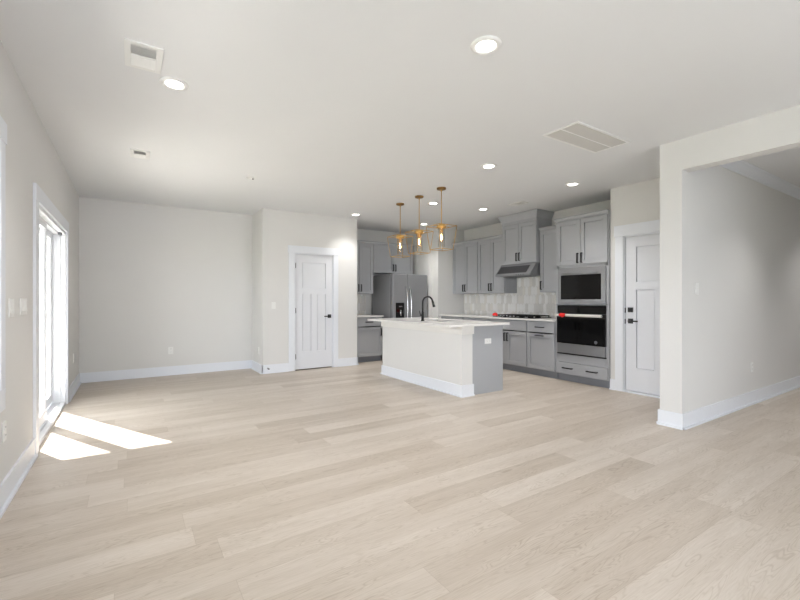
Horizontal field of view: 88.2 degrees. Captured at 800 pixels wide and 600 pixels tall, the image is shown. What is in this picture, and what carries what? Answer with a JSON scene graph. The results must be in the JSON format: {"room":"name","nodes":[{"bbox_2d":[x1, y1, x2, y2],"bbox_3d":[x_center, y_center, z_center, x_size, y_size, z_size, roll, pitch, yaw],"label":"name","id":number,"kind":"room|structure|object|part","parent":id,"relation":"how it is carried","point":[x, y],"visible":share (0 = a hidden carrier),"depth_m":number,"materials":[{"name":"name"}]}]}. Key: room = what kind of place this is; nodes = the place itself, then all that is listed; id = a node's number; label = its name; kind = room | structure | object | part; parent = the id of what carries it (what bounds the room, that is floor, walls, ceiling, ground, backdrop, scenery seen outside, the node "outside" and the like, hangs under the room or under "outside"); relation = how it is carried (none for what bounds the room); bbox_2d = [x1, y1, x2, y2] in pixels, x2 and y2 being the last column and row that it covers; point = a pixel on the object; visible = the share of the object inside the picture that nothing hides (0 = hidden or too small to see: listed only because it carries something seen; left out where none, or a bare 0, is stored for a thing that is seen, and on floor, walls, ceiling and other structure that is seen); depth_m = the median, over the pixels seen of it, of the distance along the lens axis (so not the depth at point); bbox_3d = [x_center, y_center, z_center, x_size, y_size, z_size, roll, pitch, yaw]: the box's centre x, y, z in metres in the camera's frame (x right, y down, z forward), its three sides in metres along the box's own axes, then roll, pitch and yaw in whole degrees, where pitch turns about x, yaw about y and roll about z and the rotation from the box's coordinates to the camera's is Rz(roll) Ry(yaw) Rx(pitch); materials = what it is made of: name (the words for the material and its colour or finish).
{"room":"open-plan living room","nodes":[
{"label":"open-plan living room","id":0,"kind":"room"},
{"bbox_2d":[0,40,78,483],"bbox_3d":[-1.881,-0.150,1.550,0.180,2.740,10.950,0,0,-33],"label":"wall","id":1,"kind":"structure","parent":0,"point":[31,156],"depth_m":2.91,"materials":[{"name":"paint"}]},
{"bbox_2d":[0,115,6,412],"bbox_3d":[-1.940,-0.200,1.690,0.174,1.680,1.710,0,0,-33],"label":"window","id":2,"kind":"structure","parent":1,"relation":"in","point":[3,126],"depth_m":2.38,"materials":[{"name":"white plastic"}]},
{"bbox_2d":[2,421,5,442],"bbox_3d":[-2.374,0.790,2.481,0.010,0.116,0.070,0,0,-33],"label":"wall outlet","id":3,"kind":"object","parent":1,"relation":"attached to","point":[4,422],"visible":1,"depth_m":2.47,"materials":[{"name":"white plastic"}]},
{"bbox_2d":[9,299,14,316],"bbox_3d":[-2.469,0.050,2.629,0.012,0.116,0.116,0,0,-33],"label":"light switch","id":4,"kind":"object","parent":1,"relation":"attached to","point":[11,301],"visible":1,"depth_m":2.61,"materials":[{"name":"white plastic"}]},
{"bbox_2d":[20,298,27,314],"bbox_3d":[-2.641,0.045,2.893,0.012,0.112,0.226,0,0,-33],"label":"light switch","id":5,"kind":"object","parent":1,"relation":"attached to","point":[23,301],"visible":1,"depth_m":2.88,"materials":[{"name":"white plastic"}]},
{"bbox_2d":[0,373,80,518],"bbox_3d":[-1.792,1.147,1.608,0.032,0.145,10.650,0,0,-33],"label":"baseboard","id":6,"kind":"structure","parent":1,"relation":"attached to","point":[13,480],"depth_m":2.74,"materials":[{"name":"white wood"}]},
{"bbox_2d":[33,182,68,453],"bbox_3d":[-3.476,0.152,4.019,0.202,2.135,2.030,0,0,-33],"label":"door","id":7,"kind":"structure","parent":1,"relation":"in","point":[50,230],"depth_m":4.37,"materials":[{"name":"glass"}]},
{"bbox_3d":[-3.262,0.189,3.689,0.006,1.772,0.822,0,0,-33],"label":"pane","id":8,"kind":"part","parent":7,"relation":"part of","materials":[{"name":"clear glass"}]},
{"bbox_3d":[-3.262,0.210,3.689,0.040,1.930,0.938,0,0,-33],"label":"panel","id":9,"kind":"part","parent":7,"relation":"part of","materials":[{"name":"glass"}]},
{"bbox_3d":[-3.775,0.189,4.366,0.006,1.772,0.762,0,0,-33],"label":"pane","id":10,"kind":"part","parent":7,"relation":"part of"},
{"bbox_3d":[-3.775,0.210,4.366,0.040,1.930,0.878,0,0,-33],"label":"panel","id":11,"kind":"part","parent":7,"relation":"part of","materials":[{"name":"glass"}]},
{"bbox_3d":[-3.493,0.200,4.026,0.180,1.980,1.800,0,0,-33],"label":"frame","id":12,"kind":"part","parent":7,"relation":"part of","materials":[{"name":"white plastic"}]},
{"bbox_2d":[79,196,251,372],"bbox_3d":[-3.722,-0.150,6.795,2.460,2.740,0.150,0,0,-33],"label":"wall","id":13,"kind":"structure","parent":0,"point":[153,279],"depth_m":6.63,"materials":[{"name":"paint"}]},
{"bbox_2d":[168,347,172,353],"bbox_3d":[-3.720,0.820,6.701,0.070,0.116,0.010,0,0,-33],"label":"wall outlet","id":14,"kind":"object","parent":13,"relation":"attached to","point":[170,349],"visible":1,"depth_m":6.70,"materials":[{"name":"white plastic"}]},
{"bbox_2d":[80,357,358,382],"bbox_3d":[-2.736,1.147,6.910,4.237,0.145,0.732,0,0,-33],"label":"baseboard","id":15,"kind":"structure","parent":13,"relation":"attached to","point":[89,377],"depth_m":6.82,"materials":[{"name":"white wood"}]},
{"bbox_2d":[252,208,356,364],"bbox_3d":[-1.823,-0.150,7.733,1.745,2.740,1.050,0,0,-33],"label":"wall","id":16,"kind":"structure","parent":0,"point":[273,230],"depth_m":7.11,"materials":[{"name":"paint"}]},
{"bbox_2d":[271,302,275,308],"bbox_3d":[-2.114,0.090,6.910,0.070,0.116,0.012,0,0,-33],"label":"light switch","id":17,"kind":"object","parent":16,"relation":"attached to","point":[273,304],"visible":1,"depth_m":6.91,"materials":[{"name":"white plastic"}]},
{"bbox_2d":[288,245,338,371],"bbox_3d":[-1.540,0.142,7.336,0.943,2.155,0.166,0,0,-33],"label":"door","id":18,"kind":"structure","parent":16,"relation":"in","point":[313,271],"depth_m":7.30,"materials":[{"name":"white wood"}]},
{"bbox_2d":[357,229,405,314],"bbox_3d":[-0.299,-0.150,9.263,2.890,2.740,0.150,0,0,-33],"label":"wall","id":19,"kind":"structure","parent":0,"point":[362,234],"depth_m":8.99,"materials":[{"name":"paint"}]},
{"bbox_2d":[357,294,365,313],"bbox_3d":[-1.014,0.088,8.701,0.660,0.434,0.008,0,0,-33],"label":"tile backsplash","id":20,"kind":"structure","parent":19,"relation":"attached to","point":[361,298],"depth_m":8.82,"materials":[{"name":"tile"}]},
{"bbox_2d":[357,240,373,293],"bbox_3d":[-0.912,-0.670,8.530,0.645,1.080,0.406,0,0,-33],"label":"upper cabinet","id":21,"kind":"object","parent":19,"relation":"attached to","point":[364,248],"visible":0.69,"depth_m":8.46,"materials":[{"name":"grey wood"}]},
{"bbox_3d":[-0.960,-0.642,8.313,0.312,1.013,0.020,0,0,-33],"label":"door","id":22,"kind":"part","parent":21,"relation":"part of","materials":[{"name":"grey wood"}]},
{"bbox_3d":[-0.914,-1.183,8.533,0.645,0.055,0.398,0,0,-33],"label":"crown molding","id":23,"kind":"part","parent":21,"relation":"part of","materials":[{"name":"grey wood"}]},
{"bbox_2d":[373,242,413,273],"bbox_3d":[-0.221,-0.890,8.980,1.000,0.640,0.406,0,0,-33],"label":"upper cabinet","id":24,"kind":"object","parent":19,"relation":"attached to","point":[383,263],"visible":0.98,"depth_m":8.81,"materials":[{"name":"grey wood"}]},
{"bbox_3d":[-0.343,-0.863,8.715,0.490,0.573,0.020,0,0,-33],"label":"door","id":25,"kind":"part","parent":24,"relation":"part of","materials":[{"name":"grey wood"}]},
{"bbox_3d":[-0.223,-1.183,8.983,1.000,0.055,0.398,0,0,-33],"label":"crown molding","id":26,"kind":"part","parent":24,"relation":"part of","materials":[{"name":"grey wood"}]},
{"bbox_3d":[0.071,-0.863,8.985,0.490,0.573,0.020,0,0,-33],"label":"door","id":27,"kind":"part","parent":24,"relation":"part of","materials":[{"name":"grey wood"}]},
{"bbox_2d":[0,358,799,599],"bbox_3d":[2.167,1.280,4.305,9.970,0.120,11.150,0,0,-33],"label":"floor","id":28,"kind":"structure","parent":0,"point":[356,482],"depth_m":2.54,"materials":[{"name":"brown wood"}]},
{"bbox_2d":[357,317,381,362],"bbox_3d":[-0.796,0.777,8.386,0.620,0.885,0.758,0,0,-33],"label":"base cabinet","id":29,"kind":"object","parent":28,"relation":"on","point":[369,333],"visible":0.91,"depth_m":8.12,"materials":[{"name":"grey wood"}]},
{"bbox_3d":[-0.615,0.431,8.108,0.600,0.167,0.020,0,0,-33],"label":"drawer","id":30,"kind":"part","parent":29,"relation":"part of","materials":[{"name":"grey wood"}]},
{"bbox_3d":[-0.615,0.815,8.108,0.600,0.560,0.020,0,0,-33],"label":"door","id":31,"kind":"part","parent":29,"relation":"part of","materials":[{"name":"grey wood"}]},
{"bbox_2d":[357,314,383,316],"bbox_3d":[-0.805,0.320,8.385,0.666,0.028,0.741,0,0,-33],"label":"countertop","id":32,"kind":"structure","parent":29,"relation":"on","point":[358,315],"depth_m":8.15,"materials":[{"name":"white stone"}]},
{"bbox_2d":[372,274,426,358],"bbox_3d":[0.002,0.347,8.755,0.850,1.745,0.949,0,0,-33],"label":"refrigerator","id":33,"kind":"object","parent":28,"relation":"on","point":[394,295],"visible":0.54,"depth_m":8.43,"materials":[{"name":"metal"}]},
{"bbox_3d":[-0.017,0.297,8.328,0.352,1.645,0.075,0,0,-33],"label":"door","id":34,"kind":"part","parent":33,"relation":"part of","materials":[{"name":"metal"}]},
{"bbox_3d":[0.137,0.200,8.337,0.028,0.958,0.100,0,0,-33],"label":"handle","id":35,"kind":"part","parent":33,"relation":"part of","materials":[{"name":"silver metal"}]},
{"bbox_3d":[0.213,0.200,8.386,0.028,0.958,0.100,0,0,-33],"label":"handle","id":36,"kind":"part","parent":33,"relation":"part of","materials":[{"name":"silver metal"}]},
{"bbox_3d":[0.342,0.297,8.562,0.492,1.645,0.075,0,0,-33],"label":"door","id":37,"kind":"part","parent":33,"relation":"part of","materials":[{"name":"metal"}]},
{"bbox_2d":[380,322,502,397],"bbox_3d":[0.555,0.777,6.204,0.802,0.885,2.010,0,0,-33],"label":"kitchen island","id":38,"kind":"object","parent":28,"relation":"on","point":[455,361],"visible":0.81,"depth_m":5.54,"materials":[{"name":"paint"}]},
{"bbox_3d":[0.317,0.385,6.048,0.210,0.100,1.986,0,0,-33],"label":"cap trim","id":39,"kind":"part","parent":38,"relation":"part of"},
{"bbox_3d":[0.312,1.147,6.045,0.222,0.145,2.010,0,0,-33],"label":"baseboard","id":40,"kind":"part","parent":38,"relation":"part of","materials":[{"name":"white wood"}]},
{"bbox_2d":[367,317,509,327],"bbox_3d":[0.475,0.320,6.169,1.050,0.028,2.080,0,0,-33],"label":"island countertop","id":41,"kind":"structure","parent":38,"relation":"on","point":[449,323],"depth_m":5.73,"materials":[{"name":"white stone"}]},
{"bbox_2d":[419,296,434,320],"bbox_3d":[0.405,0.121,6.083,0.255,0.370,0.088,0,0,-33],"label":"kitchen faucet","id":42,"kind":"object","parent":41,"relation":"on","point":[432,300],"visible":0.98,"depth_m":6.01,"materials":[{"name":"black metal"}]},
{"bbox_2d":[485,338,490,343],"bbox_3d":[1.158,0.540,5.432,0.116,0.070,0.010,0,0,-33],"label":"wall outlet","id":43,"kind":"object","parent":38,"relation":"attached to","point":[487,340],"visible":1,"depth_m":5.43,"materials":[{"name":"white plastic"}]},
{"bbox_3d":[1.153,0.777,5.446,0.554,0.885,0.020,0,0,-33],"label":"panel","id":44,"kind":"part","parent":38,"relation":"part of","materials":[{"name":"grey wood"}]},
{"bbox_2d":[441,316,463,319],"bbox_3d":[1.300,0.777,8.549,0.686,0.885,0.685,0,0,-33],"label":"base cabinet","id":45,"kind":"object","parent":28,"relation":"on","point":[442,317],"visible":0.05,"depth_m":8.38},
{"bbox_2d":[463,317,488,320],"bbox_3d":[1.675,0.777,7.972,0.686,0.885,0.688,0,0,-33],"label":"base cabinet","id":46,"kind":"object","parent":28,"relation":"on","point":[464,318],"visible":0.06,"depth_m":7.78,"materials":[{"name":"grey wood"}]},
{"bbox_2d":[489,318,529,373],"bbox_3d":[2.101,0.777,7.319,0.686,0.885,0.868,0,0,-33],"label":"base cabinet","id":47,"kind":"object","parent":28,"relation":"on","point":[514,334],"visible":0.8,"depth_m":7.02,"materials":[{"name":"grey wood"}]},
{"bbox_3d":[1.738,0.815,7.336,0.020,0.560,0.422,0,0,-33],"label":"door","id":48,"kind":"part","parent":47,"relation":"part of","materials":[{"name":"grey wood"}]},
{"bbox_3d":[1.854,0.431,7.158,0.020,0.167,0.848,0,0,-33],"label":"drawer","id":49,"kind":"part","parent":47,"relation":"part of","materials":[{"name":"grey wood"}]},
{"bbox_3d":[1.970,0.815,6.980,0.020,0.560,0.422,0,0,-33],"label":"door","id":50,"kind":"part","parent":47,"relation":"part of","materials":[{"name":"grey wood"}]},
{"bbox_2d":[527,320,557,378],"bbox_3d":[2.484,0.777,6.731,0.686,0.885,0.530,0,0,-33],"label":"base cabinet","id":51,"kind":"object","parent":28,"relation":"on","point":[541,335],"visible":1,"depth_m":6.56,"materials":[{"name":"grey wood"}]},
{"bbox_2d":[440,314,555,321],"bbox_3d":[1.871,0.320,7.675,0.663,0.028,2.775,0,0,-33],"label":"countertop","id":52,"kind":"structure","parent":51,"relation":"on","point":[451,315],"depth_m":7.39,"materials":[{"name":"white stone"}]},
{"bbox_2d":[493,314,550,318],"bbox_3d":[2.136,0.283,7.275,0.520,0.046,0.860,0,0,-33],"label":"gas cooktop","id":53,"kind":"object","parent":52,"relation":"in","point":[528,316],"visible":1,"depth_m":7.08,"materials":[{"name":"black metal"}]},
{"bbox_3d":[2.236,0.431,6.571,0.020,0.167,0.510,0,0,-33],"label":"drawer","id":54,"kind":"part","parent":51,"relation":"part of","materials":[{"name":"grey wood"}]},
{"bbox_3d":[2.236,0.815,6.571,0.020,0.560,0.510,0,0,-33],"label":"door","id":55,"kind":"part","parent":51,"relation":"part of","materials":[{"name":"grey wood"}]},
{"bbox_2d":[554,209,609,387],"bbox_3d":[2.864,-0.007,6.147,0.686,2.455,0.840,0,0,-33],"label":"tall cabinet","id":56,"kind":"object","parent":28,"relation":"on","point":[582,240],"visible":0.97,"depth_m":5.93,"materials":[{"name":"grey wood"}]},
{"bbox_3d":[2.510,-0.845,6.151,0.020,0.650,0.388,0,0,-33],"label":"door","id":57,"kind":"part","parent":56,"relation":"part of","materials":[{"name":"grey wood"}]},
{"bbox_2d":[557,305,606,358],"bbox_3d":[2.825,0.446,6.119,0.647,0.728,0.765,0,0,-33],"label":"wall oven","id":58,"kind":"object","parent":56,"relation":"in","point":[578,336],"visible":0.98,"depth_m":5.94,"materials":[{"name":"metal"}]},
{"bbox_2d":[555,314,601,317],"bbox_3d":[2.558,0.225,5.957,0.040,0.039,0.725,0,0,-33],"label":"handle","id":59,"kind":"object","parent":58,"relation":"attached to","point":[566,315],"visible":1,"depth_m":5.88,"materials":[{"name":"silver metal"}]},
{"bbox_3d":[2.612,0.423,5.980,0.033,0.443,0.765,0,0,-33],"label":"oven door","id":60,"kind":"part","parent":58,"relation":"part of","materials":[{"name":"black glass"}]},
{"bbox_3d":[2.617,0.140,5.984,0.021,0.115,0.765,0,0,-33],"label":"control panel","id":61,"kind":"part","parent":58,"relation":"part of","materials":[{"name":"black glass"}]},
{"bbox_2d":[558,266,605,303],"bbox_3d":[2.795,-0.209,6.096,0.503,0.525,0.755,0,0,-33],"label":"microwave","id":62,"kind":"object","parent":56,"relation":"in","point":[581,285],"visible":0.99,"depth_m":5.95,"materials":[{"name":"metal"}]},
{"bbox_3d":[2.595,-0.387,5.971,0.033,0.016,0.565,0,0,-33],"label":"handle","id":63,"kind":"part","parent":62,"relation":"part of","materials":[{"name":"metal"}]},
{"bbox_3d":[2.870,-1.208,6.151,0.672,0.055,0.840,0,0,-33],"label":"crown molding","id":64,"kind":"part","parent":56,"relation":"part of","materials":[{"name":"grey wood"}]},
{"bbox_3d":[2.636,0.873,5.993,0.021,0.115,0.738,0,0,-33],"label":"filler panel","id":65,"kind":"part","parent":56,"relation":"part of","materials":[{"name":"grey wood"}]},
{"bbox_3d":[2.622,1.015,5.979,0.020,0.160,0.798,0,0,-33],"label":"drawer","id":66,"kind":"part","parent":56,"relation":"part of","materials":[{"name":"grey wood"}]},
{"bbox_3d":[2.728,-0.845,5.815,0.020,0.650,0.404,0,0,-33],"label":"door","id":67,"kind":"part","parent":56,"relation":"part of","materials":[{"name":"grey wood"}]},
{"bbox_2d":[0,0,799,233],"bbox_3d":[2.167,-1.595,4.305,9.970,0.150,11.150,0,0,-33],"label":"ceiling","id":68,"kind":"structure","parent":0,"point":[337,108],"depth_m":3.01,"materials":[{"name":"paint"}]},
{"bbox_2d":[130,148,149,159],"bbox_3d":[-2.704,-1.515,4.295,0.170,0.010,0.270,0,0,-33],"label":"ceiling vent","id":69,"kind":"object","parent":68,"relation":"in","point":[135,153],"visible":1,"depth_m":4.29,"materials":[{"name":"white plastic"}]},
{"bbox_2d":[124,38,163,73],"bbox_3d":[-1.601,-1.515,2.579,0.200,0.010,0.320,0,0,-33],"label":"ceiling vent","id":70,"kind":"object","parent":68,"relation":"in","point":[139,55],"visible":1,"depth_m":2.56,"materials":[{"name":"white plastic"}]},
{"bbox_2d":[159,76,188,90],"bbox_3d":[-1.585,-1.514,2.900,0.184,0.012,0.184,0,0,-33],"label":"recessed light","id":71,"kind":"object","parent":68,"relation":"in","point":[172,83],"visible":1,"depth_m":2.89,"materials":[{"name":"white plastic"}]},
{"bbox_2d":[387,203,412,257],"bbox_3d":[0.003,-1.101,6.518,0.304,0.838,0.304,0,0,-33],"label":"pendant light","id":72,"kind":"object","parent":68,"relation":"hanging from","point":[400,237],"visible":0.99,"depth_m":6.51,"materials":[{"name":"gold metal"}]},
{"bbox_3d":[0.003,-1.257,6.518,0.022,0.474,0.022,0,0,-33],"label":"rod","id":73,"kind":"part","parent":72,"relation":"part of","materials":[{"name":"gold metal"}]},
{"bbox_2d":[405,195,433,254],"bbox_3d":[0.281,-1.101,6.055,0.304,0.838,0.304,0,0,-33],"label":"pendant light","id":74,"kind":"object","parent":68,"relation":"hanging from","point":[419,232],"visible":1,"depth_m":6.04,"materials":[{"name":"gold metal"}]},
{"bbox_3d":[0.281,-1.257,6.055,0.022,0.474,0.022,0,0,-33],"label":"rod","id":75,"kind":"part","parent":74,"relation":"part of","materials":[{"name":"gold metal"}]},
{"bbox_2d":[428,202,438,204],"bbox_3d":[0.521,-1.514,6.474,0.184,0.012,0.184,0,0,-33],"label":"recessed light","id":76,"kind":"object","parent":68,"relation":"in","point":[429,203],"visible":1,"depth_m":6.48,"materials":[{"name":"white plastic"}]},
{"bbox_2d":[426,187,456,250],"bbox_3d":[0.562,-1.101,5.605,0.304,0.838,0.304,0,0,-33],"label":"pendant light","id":77,"kind":"object","parent":68,"relation":"hanging from","point":[440,226],"visible":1,"depth_m":5.59,"materials":[{"name":"gold metal"}]},
{"bbox_3d":[0.562,-1.257,5.605,0.022,0.474,0.022,0,0,-33],"label":"rod","id":78,"kind":"part","parent":77,"relation":"part of","materials":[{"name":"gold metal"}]},
{"bbox_2d":[470,35,501,54],"bbox_3d":[0.513,-1.514,2.465,0.184,0.012,0.184,0,0,-33],"label":"recessed light","id":79,"kind":"object","parent":68,"relation":"in","point":[484,45],"visible":1,"depth_m":2.45,"materials":[{"name":"white plastic"}]},
{"bbox_2d":[481,163,496,168],"bbox_3d":[1.007,-1.514,4.684,0.184,0.012,0.184,0,0,-33],"label":"recessed light","id":80,"kind":"object","parent":68,"relation":"in","point":[488,165],"visible":1,"depth_m":4.67,"materials":[{"name":"white plastic"}]},
{"bbox_2d":[508,201,528,205],"bbox_3d":[1.856,-1.515,6.495,0.180,0.010,0.270,0,0,-33],"label":"ceiling vent","id":81,"kind":"object","parent":68,"relation":"in","point":[519,202],"visible":1,"depth_m":6.47,"materials":[{"name":"white plastic"}]},
{"bbox_2d":[565,182,579,185],"bbox_3d":[2.263,-1.514,5.412,0.184,0.012,0.184,0,0,-33],"label":"recessed light","id":82,"kind":"object","parent":68,"relation":"in","point":[570,183],"visible":1,"depth_m":5.40,"materials":[{"name":"white plastic"}]},
{"bbox_2d":[543,121,629,152],"bbox_3d":[1.758,-1.515,3.878,0.830,0.010,0.360,0,0,-33],"label":"ceiling vent","id":83,"kind":"object","parent":68,"relation":"in","point":[578,134],"visible":1,"depth_m":3.85,"materials":[{"name":"white plastic"}]},
{"bbox_2d":[406,228,463,317],"bbox_3d":[0.833,-0.150,9.284,0.970,2.740,1.050,0,0,-33],"label":"wall","id":84,"kind":"structure","parent":0,"point":[437,265],"depth_m":8.78,"materials":[{"name":"paint"}]},
{"bbox_2d":[464,200,609,314],"bbox_3d":[2.455,-0.150,7.545,0.150,2.740,3.635,0,0,-33],"label":"wall","id":85,"kind":"structure","parent":0,"point":[495,229],"depth_m":7.10,"materials":[{"name":"paint"}]},
{"bbox_2d":[451,239,481,293],"bbox_3d":[1.456,-0.670,8.603,0.366,1.080,0.765,0,0,-33],"label":"upper cabinet","id":86,"kind":"object","parent":85,"relation":"attached to","point":[465,253],"visible":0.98,"depth_m":8.50,"materials":[{"name":"grey wood"}]},
{"bbox_3d":[1.240,-0.642,8.687,0.020,1.013,0.372,0,0,-33],"label":"door","id":87,"kind":"part","parent":86,"relation":"part of","materials":[{"name":"grey wood"}]},
{"bbox_3d":[1.459,-1.183,8.605,0.358,0.055,0.765,0,0,-33],"label":"crown molding","id":88,"kind":"part","parent":86,"relation":"part of","materials":[{"name":"grey wood"}]},
{"bbox_3d":[1.445,-0.642,8.371,0.020,1.013,0.372,0,0,-33],"label":"door","id":89,"kind":"part","parent":86,"relation":"part of","materials":[{"name":"grey wood"}]},
{"bbox_2d":[477,235,516,293],"bbox_3d":[1.859,-0.670,7.984,0.366,1.080,0.708,0,0,-33],"label":"upper cabinet","id":90,"kind":"object","parent":85,"relation":"attached to","point":[489,248],"visible":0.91,"depth_m":7.89,"materials":[{"name":"grey wood"}]},
{"bbox_3d":[1.650,-0.642,8.057,0.020,1.013,0.344,0,0,-33],"label":"door","id":91,"kind":"part","parent":90,"relation":"part of","materials":[{"name":"grey wood"}]},
{"bbox_3d":[1.862,-1.183,7.987,0.358,0.055,0.708,0,0,-33],"label":"crown molding","id":92,"kind":"part","parent":90,"relation":"part of","materials":[{"name":"grey wood"}]},
{"bbox_3d":[1.841,-0.642,7.765,0.020,1.013,0.344,0,0,-33],"label":"door","id":93,"kind":"part","parent":90,"relation":"part of","materials":[{"name":"grey wood"}]},
{"bbox_2d":[464,276,555,317],"bbox_3d":[2.154,-0.058,7.859,0.008,0.725,2.775,0,0,-33],"label":"tile backsplash","id":94,"kind":"structure","parent":85,"relation":"attached to","point":[528,299],"depth_m":7.73,"materials":[{"name":"tile"}]},
{"bbox_2d":[495,262,539,277],"bbox_3d":[2.168,-0.526,7.323,0.533,0.220,0.785,0,0,-33],"label":"range hood","id":95,"kind":"object","parent":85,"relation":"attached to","point":[532,269],"visible":0.94,"depth_m":7.13,"materials":[{"name":"metal"}]},
{"bbox_3d":[1.983,-0.531,7.244,0.109,0.130,0.655,0,0,-33],"label":"panel","id":96,"kind":"part","parent":95,"relation":"part of","materials":[{"name":"silver metal"}]},
{"bbox_2d":[498,209,553,264],"bbox_3d":[2.225,-1.077,7.340,0.455,0.875,0.868,0,0,-33],"label":"upper cabinet","id":97,"kind":"object","parent":85,"relation":"attached to","point":[520,231],"visible":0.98,"depth_m":7.17,"materials":[{"name":"grey wood"}]},
{"bbox_3d":[1.983,-0.990,7.408,0.020,0.688,0.374,0,0,-33],"label":"door","id":98,"kind":"part","parent":97,"relation":"part of","materials":[{"name":"grey wood"}]},
{"bbox_3d":[2.225,-1.427,7.340,0.455,0.175,0.868,0,0,-33],"label":"crown molding","id":99,"kind":"part","parent":97,"relation":"part of","materials":[{"name":"grey wood"}]},
{"bbox_3d":[2.190,-0.990,7.091,0.020,0.688,0.374,0,0,-33],"label":"door","id":100,"kind":"part","parent":97,"relation":"part of","materials":[{"name":"grey wood"}]},
{"bbox_2d":[538,225,555,291],"bbox_3d":[2.620,-0.670,6.815,0.366,1.080,0.536,0,0,-33],"label":"upper cabinet","id":101,"kind":"object","parent":85,"relation":"attached to","point":[547,234],"visible":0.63,"depth_m":6.83,"materials":[{"name":"grey wood"}]},
{"bbox_3d":[2.624,-1.183,6.817,0.358,0.055,0.536,0,0,-33],"label":"crown molding","id":102,"kind":"part","parent":101,"relation":"part of","materials":[{"name":"grey wood"}]},
{"bbox_2d":[610,178,659,378],"bbox_3d":[3.574,-0.150,5.415,0.900,2.740,1.155,0,0,-33],"label":"wall","id":103,"kind":"structure","parent":0,"point":[638,202],"depth_m":5.47,"materials":[{"name":"paint"}]},
{"bbox_2d":[609,379,614,389],"bbox_3d":[2.888,1.147,5.615,0.032,0.145,0.072,0,0,-33],"label":"baseboard","id":104,"kind":"structure","parent":103,"relation":"attached to","point":[612,381],"depth_m":5.62,"materials":[{"name":"white wood"}]},
{"bbox_2d":[614,220,659,398],"bbox_3d":[3.257,0.113,5.172,0.176,2.215,1.098,0,0,-33],"label":"door","id":105,"kind":"structure","parent":103,"relation":"in","point":[637,253],"depth_m":5.37,"materials":[{"name":"white wood"}]},
{"bbox_2d":[660,139,799,413],"bbox_3d":[4.554,-0.150,5.248,4.640,2.740,0.195,0,0,-33],"label":"wall","id":106,"kind":"structure","parent":0,"point":[736,236],"depth_m":4.42,"materials":[{"name":"paint"}]},
{"bbox_2d":[695,283,698,294],"bbox_3d":[2.926,-0.110,4.065,0.070,0.116,0.012,0,0,-33],"label":"light switch","id":107,"kind":"object","parent":106,"relation":"attached to","point":[696,284],"visible":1,"depth_m":4.05,"materials":[{"name":"white plastic"}]},
{"bbox_2d":[656,376,799,429],"bbox_3d":[4.540,1.147,5.240,4.672,0.145,0.259,0,0,-33],"label":"baseboard","id":108,"kind":"structure","parent":106,"relation":"attached to","point":[696,417],"depth_m":4.37,"materials":[{"name":"white wood"}]},
{"bbox_2d":[719,160,799,199],"bbox_3d":[4.689,-1.470,5.168,4.500,0.100,0.088,0,0,-33],"label":"crown molding","id":109,"kind":"structure","parent":106,"relation":"attached to","point":[741,167],"depth_m":4.94,"materials":[{"name":"white paint"}]},
{"bbox_2d":[682,105,799,171],"bbox_3d":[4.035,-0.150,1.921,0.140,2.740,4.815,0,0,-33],"label":"wall header","id":110,"kind":"structure","parent":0,"point":[777,131],"depth_m":3.51,"materials":[{"name":"paint"}]}
]}

